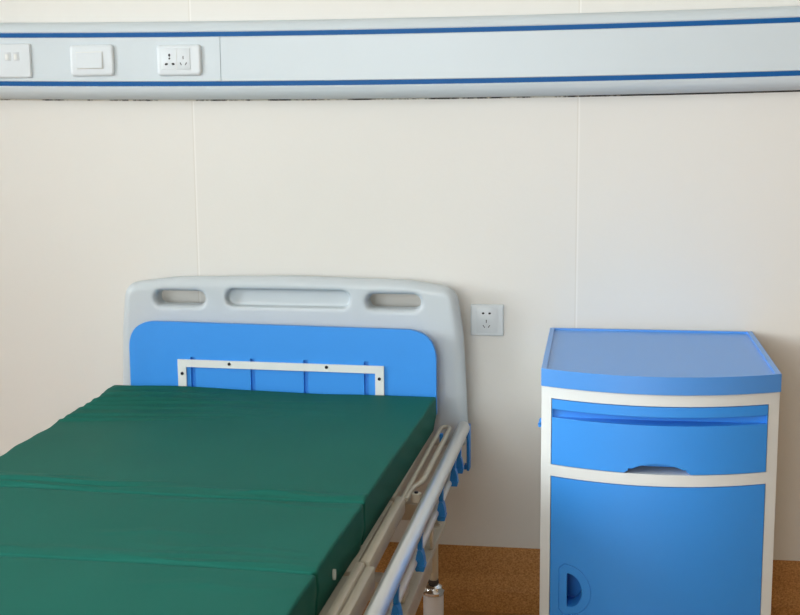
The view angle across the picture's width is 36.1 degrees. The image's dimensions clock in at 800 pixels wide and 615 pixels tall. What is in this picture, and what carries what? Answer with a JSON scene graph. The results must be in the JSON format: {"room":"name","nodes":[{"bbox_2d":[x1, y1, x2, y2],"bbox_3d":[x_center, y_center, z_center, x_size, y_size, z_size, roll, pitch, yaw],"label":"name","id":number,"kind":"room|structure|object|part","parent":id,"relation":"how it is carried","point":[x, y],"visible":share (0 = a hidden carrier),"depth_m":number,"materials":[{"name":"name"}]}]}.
{"room":"hospital room","nodes":[
{"label":"hospital room","id":0,"kind":"room"},
{"bbox_2d":[0,0,799,560],"bbox_3d":[0.641,-0.591,3.027,7.140,2.800,0.120,1,9,9],"label":"wall","id":1,"kind":"structure","parent":0,"point":[653,212],"depth_m":3.13,"materials":[{"name":"paint"}]},
{"bbox_2d":[0,6,799,100],"bbox_3d":[0.538,-0.613,2.948,6.680,0.212,0.062,1,9,9],"label":"wall panel","id":2,"kind":"object","parent":1,"relation":"attached to","point":[751,49],"depth_m":2.99,"materials":[{"name":"grey plastic"}]},
{"bbox_2d":[0,43,32,77],"bbox_3d":[-0.991,-0.634,3.154,0.090,0.087,0.009,1,9,9],"label":"socket","id":3,"kind":"object","parent":2,"relation":"attached to","point":[15,59],"visible":1,"depth_m":3.15,"materials":[{"name":"white plastic"}]},
{"bbox_2d":[70,44,114,76],"bbox_3d":[-0.784,-0.628,3.120,0.118,0.079,0.013,1,9,9],"label":"rocker switch","id":4,"kind":"object","parent":2,"relation":"attached to","point":[97,59],"visible":1,"depth_m":3.12,"materials":[{"name":"white plastic"}]},
{"bbox_3d":[-1.608,-0.647,3.258,2.344,0.120,0.003,1,9,9],"label":"panel","id":5,"kind":"part","parent":2,"relation":"part of","materials":[{"name":"white plastic"}]},
{"bbox_2d":[157,44,201,75],"bbox_3d":[-0.555,-0.622,3.085,0.116,0.077,0.010,1,9,9],"label":"wall outlet","id":6,"kind":"object","parent":2,"relation":"attached to","point":[186,59],"visible":1,"depth_m":3.08,"materials":[{"name":"white plastic"}]},
{"bbox_3d":[1.692,-0.592,2.735,4.334,0.121,0.003,1,9,9],"label":"panel","id":7,"kind":"part","parent":2,"relation":"part of","materials":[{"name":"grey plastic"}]},
{"bbox_2d":[471,304,503,335],"bbox_3d":[0.222,0.032,3.128,0.084,0.081,0.010,1,9,9],"label":"wall socket","id":8,"kind":"object","parent":1,"relation":"attached to","point":[486,319],"visible":1,"depth_m":3.12,"materials":[{"name":"white plastic"}]},
{"bbox_2d":[367,542,799,614],"bbox_3d":[0.641,0.720,3.160,6.900,0.168,0.032,1,9,9],"label":"baseboard","id":9,"kind":"structure","parent":1,"relation":"attached to","point":[472,578],"depth_m":3.22,"materials":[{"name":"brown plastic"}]},
{"bbox_2d":[362,605,534,614],"bbox_3d":[0.236,1.257,0.661,7.140,0.100,5.440,1,9,9],"label":"floor","id":10,"kind":"structure","parent":0,"point":[419,611],"depth_m":3.21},
{"bbox_2d":[123,275,470,614],"bbox_3d":[-0.442,0.513,2.227,0.934,0.890,2.034,1,9,10],"label":"hospital bed","id":11,"kind":"object","parent":10,"relation":"on","point":[277,333],"visible":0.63,"depth_m":3.06,"materials":[{"name":"grey plastic"}]},
{"bbox_2d":[0,385,435,614],"bbox_3d":[-0.483,0.393,2.155,0.839,0.094,1.908,1,9,10],"label":"mattress","id":12,"kind":"object","parent":11,"relation":"on","point":[139,500],"visible":1,"depth_m":2.24,"materials":[{"name":"green fabric"}]},
{"bbox_2d":[332,569,335,579],"bbox_3d":[-0.105,0.428,1.966,0.004,0.018,0.009,1,9,10],"label":"air vent","id":13,"kind":"object","parent":12,"relation":"attached to","point":[333,570],"depth_m":1.96,"materials":[{"name":"grey plastic"}]},
{"bbox_3d":[-0.300,0.152,3.086,0.793,0.226,0.015,1,9,10],"label":"blue panel","id":14,"kind":"part","parent":11,"relation":"part of","materials":[{"name":"blue plastic"}]},
{"bbox_3d":[-0.282,0.130,3.155,0.920,0.428,0.054,1,9,10],"label":"headboard","id":15,"kind":"part","parent":11,"relation":"part of","materials":[{"name":"grey plastic"}]},
{"bbox_3d":[-0.006,0.500,2.076,0.021,0.082,0.027,1,9,10],"label":"rail post","id":16,"kind":"part","parent":11,"relation":"part of","materials":[{"name":"blue plastic"}]},
{"bbox_3d":[0.036,0.407,2.331,0.031,0.035,1.438,1,9,10],"label":"guard rail","id":17,"kind":"part","parent":11,"relation":"part of","materials":[{"name":"silver metal"}]},
{"bbox_3d":[0.024,0.486,2.320,0.014,0.014,1.340,1,9,10],"label":"rail","id":18,"kind":"part","parent":11,"relation":"part of","materials":[{"name":"white metal"}]},
{"bbox_3d":[0.039,0.459,2.334,0.021,0.082,0.027,1,9,10],"label":"rail post","id":19,"kind":"part","parent":11,"relation":"part of","materials":[{"name":"blue plastic"}]},
{"bbox_3d":[-0.439,0.614,2.254,0.883,0.078,1.995,1,9,10],"label":"bed frame","id":20,"kind":"part","parent":11,"relation":"part of","materials":[{"name":"beige paint"}]},
{"bbox_3d":[0.068,0.477,2.609,0.006,0.071,0.024,1,9,10],"label":"rail mount","id":21,"kind":"part","parent":11,"relation":"part of","materials":[{"name":"beige paint"}]},
{"bbox_3d":[0.077,0.706,2.819,0.047,0.103,0.047,1,9,10],"label":"leg","id":22,"kind":"part","parent":11,"relation":"part of","materials":[{"name":"white"}]},
{"bbox_3d":[0.076,0.567,2.797,0.023,0.128,0.023,1,9,10],"label":"stem","id":23,"kind":"part","parent":11,"relation":"part of","materials":[{"name":"beige paint"}]},
{"bbox_3d":[0.089,0.413,2.621,0.021,0.082,0.027,1,9,10],"label":"rail post","id":24,"kind":"part","parent":11,"relation":"part of","materials":[{"name":"blue plastic"}]},
{"bbox_3d":[0.125,0.375,2.827,0.021,0.072,0.022,1,9,10],"label":"rail post","id":25,"kind":"part","parent":11,"relation":"part of","materials":[{"name":"blue plastic"}]},
{"bbox_3d":[0.142,0.359,2.926,0.021,0.072,0.019,1,9,10],"label":"rail post","id":26,"kind":"part","parent":11,"relation":"part of","materials":[{"name":"blue plastic"}]},
{"bbox_2d":[538,328,781,614],"bbox_3d":[0.573,0.473,2.832,0.503,0.760,0.559,1,9,9],"label":"bedside cabinet","id":27,"kind":"object","parent":10,"relation":"on","point":[659,448],"visible":1,"depth_m":2.57,"materials":[{"name":"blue plastic"}]},
{"bbox_2d":[567,573,580,598],"bbox_3d":[0.384,0.597,2.707,0.054,0.108,0.054,1,9,9],"label":"handle","id":28,"kind":"object","parent":27,"relation":"on","point":[573,585],"depth_m":2.73,"materials":[{"name":"blue plastic"}]},
{"bbox_3d":[0.541,0.576,2.610,0.442,0.424,0.076,1,9,9],"label":"cabinet door","id":29,"kind":"part","parent":27,"relation":"part of","materials":[{"name":"blue plastic"}]},
{"bbox_3d":[0.539,0.269,2.561,0.442,0.142,0.076,1,9,9],"label":"drawer","id":30,"kind":"part","parent":27,"relation":"part of","materials":[{"name":"blue plastic"}]}
]}

